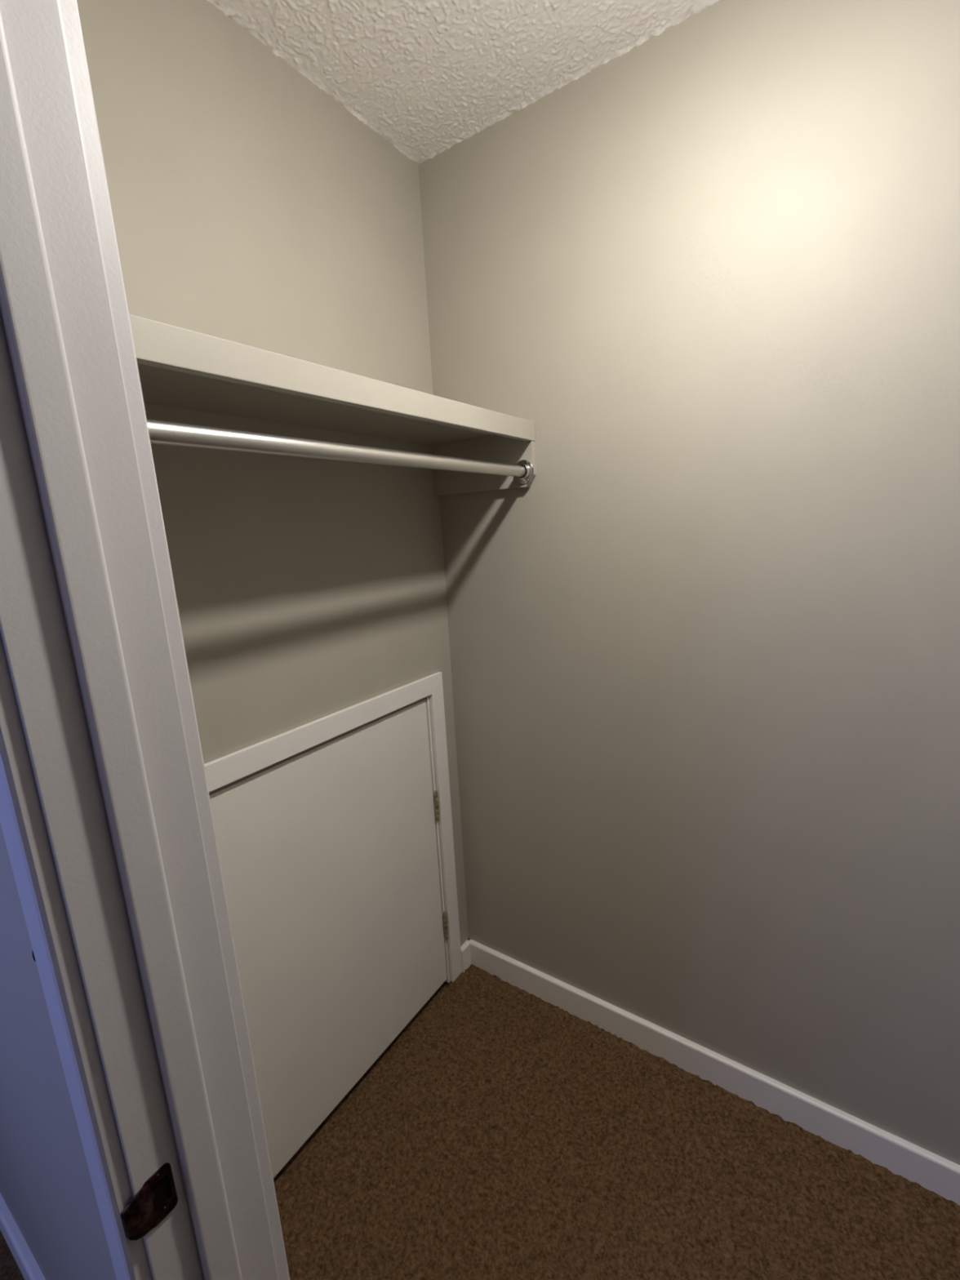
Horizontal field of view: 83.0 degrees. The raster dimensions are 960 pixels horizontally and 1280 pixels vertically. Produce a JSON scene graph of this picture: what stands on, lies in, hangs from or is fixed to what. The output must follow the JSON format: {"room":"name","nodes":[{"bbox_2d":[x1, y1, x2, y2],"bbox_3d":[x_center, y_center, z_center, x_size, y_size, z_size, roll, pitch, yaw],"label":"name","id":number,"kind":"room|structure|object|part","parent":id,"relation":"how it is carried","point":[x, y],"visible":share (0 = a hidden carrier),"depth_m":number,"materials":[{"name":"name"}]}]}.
{"room":"walk-in closet","nodes":[
{"label":"walk-in closet","id":0,"kind":"room"},
{"bbox_2d":[0,822,116,1279],"bbox_3d":[-0.434,0.180,0.584,4.500,2.440,0.115,5,14,34],"label":"wall","id":1,"kind":"structure","parent":0,"point":[46,1187],"depth_m":0.74,"materials":[{"name":"beige paint"}]},
{"bbox_2d":[0,1193,45,1279],"bbox_3d":[-1.324,1.272,1.387,2.286,0.092,0.016,5,14,34],"label":"baseboard","id":2,"kind":"structure","parent":1,"relation":"attached to","point":[23,1255],"depth_m":1.14,"materials":[{"name":"white paint"}]},
{"bbox_2d":[0,0,289,1279],"bbox_3d":[0.034,0.356,0.298,1.049,2.164,0.153,5,14,34],"label":"trim","id":3,"kind":"structure","parent":1,"relation":"attached to","point":[107,822],"depth_m":0.47,"materials":[{"name":"white paint"}]},
{"bbox_3d":[-0.392,0.383,0.519,0.098,2.066,0.022,5,14,34],"label":"casing","id":4,"kind":"part","parent":3,"relation":"part of","materials":[{"name":"white paint"}]},
{"bbox_3d":[-0.322,0.559,0.546,0.002,0.057,0.027,5,14,34],"label":"strike plate","id":5,"kind":"part","parent":3,"relation":"part of","materials":[{"name":"brown metal"}]},
{"bbox_2d":[76,0,468,981],"bbox_3d":[-0.441,0.036,1.282,0.110,2.440,1.059,5,14,34],"label":"wall","id":6,"kind":"structure","parent":0,"point":[251,206],"depth_m":1.13,"materials":[{"name":"beige paint"}]},
{"bbox_2d":[128,314,536,495],"bbox_3d":[-0.285,-0.388,1.070,0.324,0.160,1.059,5,14,34],"label":"closet shelf","id":7,"kind":"object","parent":6,"relation":"attached to","point":[179,367],"visible":0.56,"depth_m":0.96,"materials":[{"name":"beige paint"}]},
{"bbox_2d":[146,418,533,484],"bbox_3d":[-0.171,-0.338,1.003,0.060,0.060,1.021,5,14,34],"label":"closet rod","id":8,"kind":"object","parent":7,"relation":"attached to","point":[162,433],"visible":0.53,"depth_m":0.85,"materials":[{"name":"silver metal"}]},
{"bbox_2d":[204,671,462,1177],"bbox_3d":[-0.389,0.704,1.433,0.122,1.068,0.896,5,14,34],"label":"door","id":9,"kind":"structure","parent":6,"relation":"in","point":[327,833],"depth_m":1.38,"materials":[{"name":"white paint"}]},
{"bbox_3d":[-0.370,0.212,1.300,0.012,0.056,0.895,5,14,34],"label":"casing","id":10,"kind":"part","parent":9,"relation":"part of","materials":[{"name":"white paint"}]},
{"bbox_3d":[-0.108,0.625,1.742,0.012,1.067,0.054,5,14,34],"label":"casing","id":11,"kind":"part","parent":9,"relation":"part of","materials":[{"name":"white paint"}]},
{"bbox_2d":[460,939,471,973],"bbox_3d":[-0.048,1.100,1.889,0.016,0.092,0.060,5,14,34],"label":"baseboard","id":12,"kind":"structure","parent":6,"relation":"attached to","point":[465,948],"depth_m":1.88,"materials":[{"name":"white paint"}]},
{"bbox_2d":[207,0,719,164],"bbox_3d":[-0.630,-1.006,0.140,4.700,0.080,2.900,5,14,34],"label":"ceiling","id":13,"kind":"structure","parent":0,"point":[427,77],"depth_m":1.09,"materials":[{"name":"white paint"}]},
{"bbox_2d":[0,964,959,1279],"bbox_3d":[-0.472,1.433,0.688,4.500,0.051,2.800,5,14,34],"label":"floor","id":14,"kind":"structure","parent":0,"point":[503,1133],"depth_m":1.26,"materials":[{"name":"brown carpet"}]},
{"bbox_2d":[417,0,959,1164],"bbox_3d":[0.661,-0.011,1.225,1.990,2.440,0.100,5,14,34],"label":"wall","id":15,"kind":"structure","parent":0,"point":[704,665],"depth_m":1.20,"materials":[{"name":"beige paint"}]},
{"bbox_2d":[467,937,959,1205],"bbox_3d":[0.694,1.159,1.415,1.780,0.092,0.016,5,14,34],"label":"baseboard","id":16,"kind":"structure","parent":15,"relation":"attached to","point":[939,1175],"depth_m":1.41,"materials":[{"name":"white paint"}]}
]}

